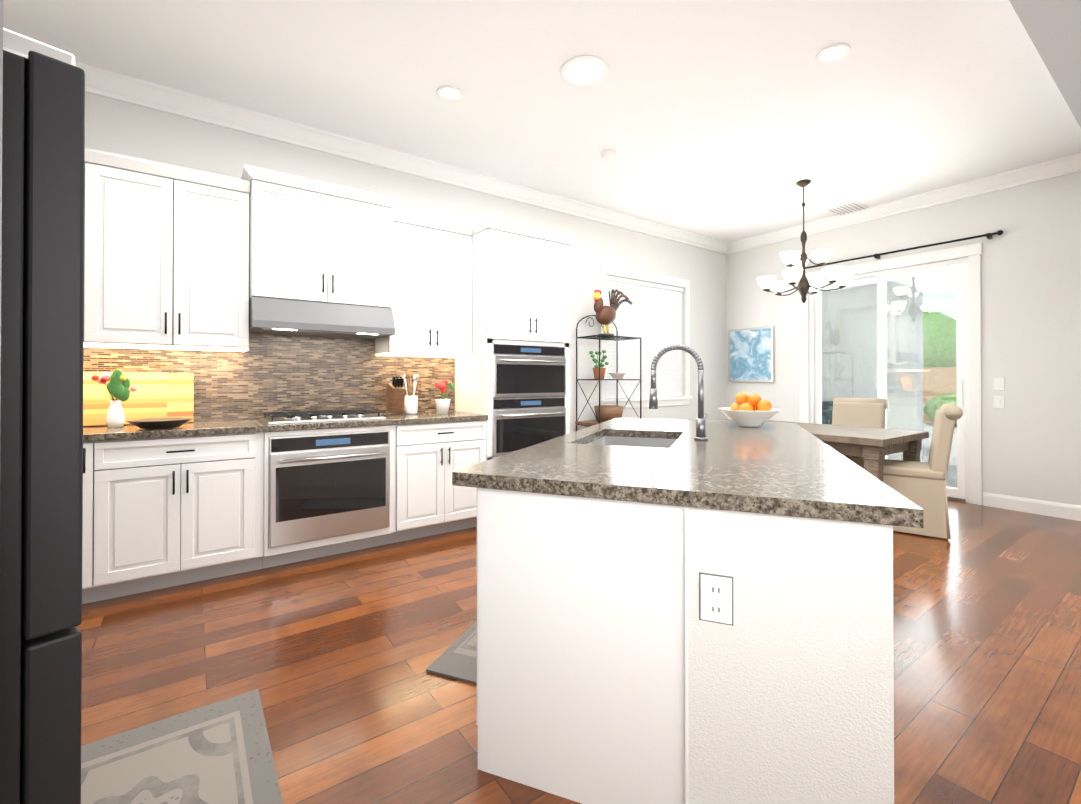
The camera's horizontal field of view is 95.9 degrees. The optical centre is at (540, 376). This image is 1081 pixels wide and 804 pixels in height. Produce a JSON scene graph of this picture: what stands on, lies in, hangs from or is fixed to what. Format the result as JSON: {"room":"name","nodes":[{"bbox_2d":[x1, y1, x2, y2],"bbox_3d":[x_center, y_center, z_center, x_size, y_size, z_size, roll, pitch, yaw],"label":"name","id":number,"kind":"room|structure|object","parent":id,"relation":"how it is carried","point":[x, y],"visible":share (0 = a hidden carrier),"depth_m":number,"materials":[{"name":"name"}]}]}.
{"room":"kitchen","nodes":[
{"label":"kitchen","id":0,"kind":"room"},
{"bbox_2d":[0,0,2,407],"bbox_3d":[-1.163,0.303,0.316,0.126,1.795,1.082,0,0,38],"label":"wall","id":1,"kind":"structure","parent":0,"point":[1,55],"depth_m":0.70,"materials":[{"name":"grey"}]},
{"bbox_2d":[85,92,725,432],"bbox_3d":[-0.423,-0.322,4.807,7.700,3.100,0.150,0,0,-36],"label":"wall","id":2,"kind":"structure","parent":0,"point":[122,128],"depth_m":4.88,"materials":[{"name":"white paint"}]},
{"bbox_2d":[84,147,249,351],"bbox_3d":[-2.497,-0.730,2.988,1.206,1.097,0.392,0,0,-36],"label":"upper cabinet","id":3,"kind":"object","parent":2,"relation":"attached to","point":[166,256],"visible":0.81,"depth_m":2.96,"materials":[{"name":"white wood"}]},
{"bbox_2d":[83,333,454,420],"bbox_3d":[-2.083,-0.004,3.517,3.193,0.616,0.012,0,0,-36],"label":"tile backsplash","id":4,"kind":"structure","parent":2,"relation":"attached to","point":[271,373],"depth_m":3.65,"materials":[{"name":"tile"}]},
{"bbox_2d":[241,164,399,308],"bbox_3d":[-1.607,-0.932,3.578,1.010,0.825,0.472,0,0,-36],"label":"upper cabinet","id":5,"kind":"object","parent":2,"relation":"attached to","point":[311,240],"visible":0.98,"depth_m":3.39,"materials":[{"name":"white wood"}]},
{"bbox_2d":[249,297,394,338],"bbox_3d":[-1.598,-0.412,3.563,0.916,0.206,0.500,0,0,-36],"label":"range hood","id":6,"kind":"object","parent":2,"relation":"attached to","point":[282,317],"visible":0.96,"depth_m":3.37,"materials":[{"name":"silver metal"}]},
{"bbox_2d":[75,61,727,253],"bbox_3d":[-0.349,-1.810,4.713,7.400,0.125,0.105,0,0,-36],"label":"crown molding","id":7,"kind":"structure","parent":2,"relation":"attached to","point":[125,88],"depth_m":3.85,"materials":[{"name":"white wood"}]},
{"bbox_2d":[375,210,472,357],"bbox_3d":[-0.963,-0.723,4.086,0.712,1.097,0.392,0,0,-36],"label":"upper cabinet","id":8,"kind":"object","parent":2,"relation":"attached to","point":[431,308],"visible":0.96,"depth_m":3.95,"materials":[{"name":"white wood"}]},
{"bbox_2d":[600,264,692,407],"bbox_3d":[1.291,-0.453,5.986,1.610,1.635,0.170,0,0,-36],"label":"window","id":9,"kind":"structure","parent":2,"relation":"in","point":[605,270],"depth_m":5.89,"materials":[{"name":"white"}]},
{"bbox_2d":[607,275,683,398],"bbox_3d":[1.293,-0.455,5.984,1.380,1.412,0.055,0,0,-36],"label":"window blinds","id":10,"kind":"object","parent":9,"relation":"attached to","point":[651,316],"visible":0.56,"depth_m":5.97,"materials":[{"name":"white fabric"}]},
{"bbox_2d":[3,0,1080,242],"bbox_3d":[1.599,-1.930,1.992,7.700,0.080,7.100,0,0,-36],"label":"ceiling","id":11,"kind":"structure","parent":0,"point":[727,120],"depth_m":3.15,"materials":[{"name":"white paint"}]},
{"bbox_2d":[436,85,463,101],"bbox_3d":[-0.599,-1.877,3.233,0.180,0.008,0.180,0,0,-36],"label":"recessed light","id":12,"kind":"object","parent":11,"relation":"in","point":[451,93],"visible":1,"depth_m":3.23,"materials":[{"name":"white plastic"}]},
{"bbox_2d":[560,55,608,86],"bbox_3d":[0.270,-1.877,3.007,0.304,0.012,0.304,0,0,-36],"label":"recessed light","id":13,"kind":"object","parent":11,"relation":"in","point":[584,71],"visible":1,"depth_m":2.99,"materials":[{"name":"white"}]},
{"bbox_2d":[601,150,615,159],"bbox_3d":[0.572,-1.859,4.096,0.130,0.035,0.130,0,0,-36],"label":"smoke detector","id":14,"kind":"object","parent":11,"relation":"attached to","point":[608,154],"visible":1,"depth_m":4.06,"materials":[{"name":"white plastic"}]},
{"bbox_2d":[757,179,852,302],"bbox_3d":[2.526,-1.288,4.680,0.822,1.169,0.790,0,0,-36],"label":"chandelier","id":15,"kind":"object","parent":11,"relation":"hanging from","point":[837,275],"visible":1,"depth_m":4.63,"materials":[{"name":"white glass"}]},
{"bbox_2d":[816,43,850,63],"bbox_3d":[1.704,-1.880,2.841,0.180,0.008,0.180,0,0,-36],"label":"recessed light","id":16,"kind":"object","parent":11,"relation":"in","point":[834,53],"visible":1,"depth_m":2.84,"materials":[{"name":"white plastic"}]},
{"bbox_2d":[824,200,868,215],"bbox_3d":[3.398,-1.859,5.406,0.380,0.019,0.320,0,0,-36],"label":"ceiling vent","id":17,"kind":"object","parent":11,"relation":"in","point":[846,208],"visible":0.81,"depth_m":5.38,"materials":[{"name":"white metal"}]},
{"bbox_2d":[78,499,1080,803],"bbox_3d":[1.599,1.240,1.972,7.700,0.060,7.100,0,0,-36],"label":"floor","id":18,"kind":"structure","parent":0,"point":[332,657],"depth_m":2.05,"materials":[{"name":"brown wood"}]},
{"bbox_2d":[0,28,84,803],"bbox_3d":[-1.386,0.307,0.887,0.912,1.767,0.760,0,0,38],"label":"refrigerator","id":19,"kind":"object","parent":18,"relation":"on","point":[42,338],"visible":1,"depth_m":0.83,"materials":[{"name":"black metal"}]},
{"bbox_2d":[82,432,263,603],"bbox_3d":[-2.379,0.780,2.925,1.195,0.872,0.618,0,0,-36],"label":"base cabinet","id":20,"kind":"object","parent":18,"relation":"on","point":[159,513],"visible":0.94,"depth_m":2.74,"materials":[{"name":"white wood"}]},
{"bbox_2d":[83,411,487,441],"bbox_3d":[-1.901,0.324,3.261,3.193,0.041,0.632,0,0,-36],"label":"countertop","id":21,"kind":"structure","parent":20,"relation":"on","point":[132,432],"depth_m":3.08,"materials":[{"name":"stone"}]},
{"bbox_2d":[91,369,136,427],"bbox_3d":[-2.536,0.126,2.904,0.206,0.348,0.110,0,0,-36],"label":"flower vase","id":22,"kind":"object","parent":21,"relation":"on","point":[118,385],"visible":1,"depth_m":2.88,"materials":[{"name":"white ceramic"}]},
{"bbox_2d":[83,372,193,426],"bbox_3d":[-2.556,0.136,3.094,0.580,0.326,0.090,0,0,-36],"label":"cutting board","id":23,"kind":"object","parent":21,"relation":"on","point":[160,395],"visible":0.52,"depth_m":3.11,"materials":[{"name":"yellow wood"}]},
{"bbox_2d":[126,417,191,428],"bbox_3d":[-2.226,0.272,2.855,0.310,0.047,0.310,0,0,-36],"label":"bowl","id":24,"kind":"object","parent":21,"relation":"on","point":[158,423],"visible":1,"depth_m":2.80,"materials":[{"name":"black ceramic"}]},
{"bbox_2d":[260,409,385,423],"bbox_3d":[-1.564,0.279,3.511,0.750,0.050,0.475,0,0,-36],"label":"gas cooktop","id":25,"kind":"object","parent":21,"relation":"in","point":[312,416],"visible":1,"depth_m":3.41,"materials":[{"name":"silver metal"}]},
{"bbox_2d":[386,376,405,413],"bbox_3d":[-1.162,0.141,3.913,0.100,0.299,0.195,0,0,-36],"label":"knife block","id":26,"kind":"object","parent":21,"relation":"on","point":[395,396],"visible":1,"depth_m":3.86,"materials":[{"name":"brown wood"}]},
{"bbox_2d":[403,372,418,413],"bbox_3d":[-1.069,0.132,4.029,0.131,0.350,0.110,0,0,-36],"label":"utensil crock","id":27,"kind":"object","parent":21,"relation":"on","point":[410,404],"visible":0.98,"depth_m":3.99,"materials":[{"name":"white ceramic"}]},
{"bbox_2d":[435,379,454,413],"bbox_3d":[-0.806,0.163,4.090,0.156,0.288,0.161,0,0,-36],"label":"flower pot","id":28,"kind":"object","parent":21,"relation":"on","point":[442,405],"visible":1,"depth_m":4.05,"materials":[{"name":"white ceramic"}]},
{"bbox_2d":[81,689,282,803],"bbox_3d":[-1.069,1.200,1.268,0.680,0.011,1.000,0,0,-36],"label":"kitchen rug","id":29,"kind":"object","parent":18,"relation":"on","point":[219,752],"visible":0.75,"depth_m":1.52,"materials":[{"name":"grey fabric"}]},
{"bbox_2d":[262,425,392,568],"bbox_3d":[-1.565,0.784,3.509,0.804,0.872,0.615,0,0,-36],"label":"base cabinet","id":30,"kind":"object","parent":18,"relation":"on","point":[293,553],"visible":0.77,"depth_m":3.25,"materials":[{"name":"white"}]},
{"bbox_2d":[268,430,389,547],"bbox_3d":[-1.526,0.724,3.455,0.756,0.690,0.655,0,0,-36],"label":"built-in oven","id":31,"kind":"object","parent":30,"relation":"in","point":[326,485],"visible":0.83,"depth_m":3.21,"materials":[{"name":"silver metal"}]},
{"bbox_2d":[388,420,486,543],"bbox_3d":[-0.912,0.786,3.954,0.772,0.872,0.652,0,0,-36],"label":"base cabinet","id":32,"kind":"object","parent":18,"relation":"on","point":[429,499],"visible":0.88,"depth_m":3.69,"materials":[{"name":"white wood"}]},
{"bbox_2d":[426,621,476,684],"bbox_3d":[-0.024,1.208,2.632,0.370,0.010,1.500,0,0,21],"label":"area rug","id":33,"kind":"object","parent":18,"relation":"on","point":[457,659],"visible":0.21,"depth_m":2.06,"materials":[{"name":"grey fabric"}]},
{"bbox_2d":[455,218,576,460],"bbox_3d":[-0.235,-0.022,4.422,0.950,2.495,0.686,0,0,-36],"label":"tall cabinet","id":34,"kind":"object","parent":18,"relation":"on","point":[512,377],"visible":0.69,"depth_m":4.15,"materials":[{"name":"white wood"}]},
{"bbox_2d":[575,315,641,430],"bbox_3d":[0.742,0.272,5.237,0.640,1.916,0.398,0,0,-36],"label":"shelf","id":35,"kind":"object","parent":18,"relation":"on","point":[589,423],"visible":0.58,"depth_m":5.21,"materials":[{"name":"black metal"}]},
{"bbox_2d":[589,350,608,378],"bbox_3d":[0.624,-0.130,5.173,0.274,0.306,0.202,0,0,-36],"label":"pot","id":36,"kind":"object","parent":35,"relation":"on","point":[596,370],"visible":0.88,"depth_m":5.12,"materials":[{"name":"brown ceramic"}]},
{"bbox_2d":[594,405,623,421],"bbox_3d":[0.736,0.394,5.245,0.320,0.160,0.320,0,0,-36],"label":"bowl","id":37,"kind":"object","parent":35,"relation":"on","point":[608,412],"visible":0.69,"depth_m":5.12,"materials":[{"name":"brown wood"}]},
{"bbox_2d":[592,289,631,335],"bbox_3d":[0.768,-0.692,5.275,0.580,0.530,0.174,0,0,-36],"label":"statue","id":38,"kind":"object","parent":35,"relation":"on","point":[605,315],"visible":1,"depth_m":5.18,"materials":[{"name":"multicoloured"}]},
{"bbox_2d":[609,373,627,378],"bbox_3d":[0.850,-0.010,5.329,0.210,0.063,0.207,0,0,-36],"label":"bowl","id":39,"kind":"object","parent":35,"relation":"on","point":[618,375],"visible":1,"depth_m":5.27,"materials":[{"name":"white ceramic"}]},
{"bbox_2d":[476,436,893,803],"bbox_3d":[0.690,0.777,2.341,1.133,0.872,2.256,0,0,21],"label":"kitchen island","id":40,"kind":"object","parent":18,"relation":"on","point":[612,668],"visible":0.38,"depth_m":1.28,"materials":[{"name":"white painted drywall"},{"name":"granite"}]},
{"bbox_2d":[452,418,923,527],"bbox_3d":[0.702,0.318,2.353,1.190,0.041,2.300,0,0,21],"label":"island countertop","id":41,"kind":"structure","parent":40,"relation":"on","point":[785,469],"depth_m":1.49,"materials":[{"name":"stone"}]},
{"bbox_2d":[588,436,676,447],"bbox_3d":[0.454,0.451,2.417,0.460,0.220,0.700,0,0,21],"label":"island sink","id":42,"kind":"object","parent":41,"relation":"in","point":[638,442],"visible":0.02,"depth_m":2.75,"materials":[{"name":"silver metal"}]},
{"bbox_2d":[649,344,707,440],"bbox_3d":[0.688,0.070,2.359,0.240,0.454,0.238,0,0,-36],"label":"kitchen faucet","id":43,"kind":"object","parent":41,"relation":"on","point":[700,422],"visible":1,"depth_m":2.30,"materials":[{"name":"silver metal"}]},
{"bbox_2d":[718,407,781,426],"bbox_3d":[1.271,0.246,2.968,0.360,0.101,0.360,0,0,-36],"label":"fruit bowl","id":44,"kind":"object","parent":41,"relation":"on","point":[749,418],"visible":0.9,"depth_m":2.87,"materials":[{"name":"white ceramic"}]},
{"bbox_2d":[730,392,771,410],"bbox_3d":[1.277,0.180,2.955,0.230,0.170,0.260,0,0,-36],"label":"oranges","id":45,"kind":"object","parent":44,"relation":"in","point":[751,402],"visible":0.71,"depth_m":2.93,"materials":[{"name":"orange food"}]},
{"bbox_2d":[699,572,732,625],"bbox_3d":[0.445,0.563,1.236,0.082,0.122,0.009,0,0,21],"label":"outlet","id":46,"kind":"object","parent":40,"relation":"attached to","point":[715,598],"visible":1,"depth_m":1.23,"materials":[{"name":"white plastic"}]},
{"bbox_2d":[715,419,928,481],"bbox_3d":[2.485,0.855,4.724,1.000,0.745,1.800,0,0,-36],"label":"dining table","id":47,"kind":"object","parent":18,"relation":"on","point":[873,447],"visible":0.42,"depth_m":4.04,"materials":[{"name":"brown wood"}]},
{"bbox_2d":[832,397,888,468],"bbox_3d":[3.167,0.720,5.003,0.637,0.996,0.541,0,0,-36],"label":"dining chair","id":48,"kind":"object","parent":18,"relation":"on","point":[864,412],"visible":0.35,"depth_m":5.06,"materials":[{"name":"beige fabric"}]},
{"bbox_2d":[883,403,962,538],"bbox_3d":[3.022,0.713,3.959,0.587,0.996,0.511,0,0,36],"label":"dining chair","id":49,"kind":"object","parent":18,"relation":"on","point":[922,485],"visible":0.71,"depth_m":3.71,"materials":[{"name":"beige fabric"}]},
{"bbox_2d":[726,171,1080,505],"bbox_3d":[4.713,-0.327,4.118,0.150,3.100,6.950,0,0,-36],"label":"wall","id":50,"kind":"structure","parent":0,"point":[1031,317],"depth_m":4.52,"materials":[{"name":"white paint"}]},
{"bbox_2d":[728,326,773,381],"bbox_3d":[2.833,-0.296,6.585,0.032,0.730,0.650,0,0,-36],"label":"wall art","id":51,"kind":"object","parent":50,"relation":"attached to","point":[750,354],"visible":0.96,"depth_m":6.55,"materials":[{"name":"blue paper"}]},
{"bbox_2d":[798,243,981,504],"bbox_3d":[3.769,-0.024,5.396,0.154,2.510,1.730,0,0,-36],"label":"sliding glass door","id":52,"kind":"structure","parent":50,"relation":"in","point":[967,344],"depth_m":5.10,"materials":[{"name":"white"}]},
{"bbox_2d":[727,153,1080,253],"bbox_3d":[4.565,-1.814,4.114,0.105,0.125,6.800,0,0,-36],"label":"crown molding","id":53,"kind":"structure","parent":50,"relation":"attached to","point":[1066,165],"depth_m":4.97,"materials":[{"name":"white wood"}]},
{"bbox_2d":[805,230,1002,268],"bbox_3d":[3.686,-1.326,5.344,0.098,0.054,2.058,0,0,-36],"label":"curtain rod","id":54,"kind":"object","parent":50,"relation":"attached to","point":[987,235],"visible":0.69,"depth_m":5.02,"materials":[{"name":"black metal"}]},
{"bbox_2d":[993,396,1003,408],"bbox_3d":[4.290,0.236,4.565,0.012,0.120,0.075,0,0,-36],"label":"switch plate","id":55,"kind":"object","parent":50,"relation":"attached to","point":[998,401],"depth_m":4.56,"materials":[{"name":"white plastic"}]},
{"bbox_2d":[993,378,1003,389],"bbox_3d":[4.290,0.066,4.566,0.012,0.120,0.075,0,0,-36],"label":"switch plate","id":56,"kind":"object","parent":50,"relation":"attached to","point":[998,384],"depth_m":4.56,"materials":[{"name":"white plastic"}]},
{"bbox_2d":[983,492,1080,520],"bbox_3d":[4.602,1.161,4.122,0.016,0.125,6.800,0,0,-36],"label":"baseboard","id":57,"kind":"structure","parent":50,"relation":"attached to","point":[1055,509],"depth_m":4.37,"materials":[{"name":"white wood"}]},
{"bbox_2d":[1009,0,1080,127],"bbox_3d":[2.641,-1.723,0.535,7.400,0.349,3.220,0,0,-36],"label":"wall","id":58,"kind":"structure","parent":0,"point":[1052,28],"depth_m":2.21,"materials":[{"name":"grey paint"}]},
{"label":"outside","id":59,"kind":"structure","parent":0,"visible":0},
{"bbox_2d":[923,422,956,487],"bbox_3d":[5.564,1.289,7.515,26.300,0.070,22.000,0,0,-36],"label":"ground","id":60,"kind":"structure","parent":59,"point":[953,455],"depth_m":8.11,"materials":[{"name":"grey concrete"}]},
{"bbox_2d":[615,311,956,426],"bbox_3d":[4.838,-0.542,6.733,24.196,3.644,24.129,0,0,-36],"label":"hillside","id":61,"kind":"structure","parent":60,"relation":"on","point":[947,352],"depth_m":14.04,"materials":[{"name":"green plant"}]},
{"bbox_2d":[660,271,955,461],"bbox_3d":[3.059,-0.345,8.499,2.240,3.210,6.500,0,0,-36],"label":"house","id":62,"kind":"structure","parent":60,"relation":"on","point":[872,370],"depth_m":7.24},
{"bbox_2d":[822,401,832,423],"bbox_3d":[4.204,0.802,7.098,0.800,0.880,0.840,0,0,-36],"label":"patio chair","id":63,"kind":"object","parent":60,"relation":"on","point":[825,410],"depth_m":7.22,"materials":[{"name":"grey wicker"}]}
]}

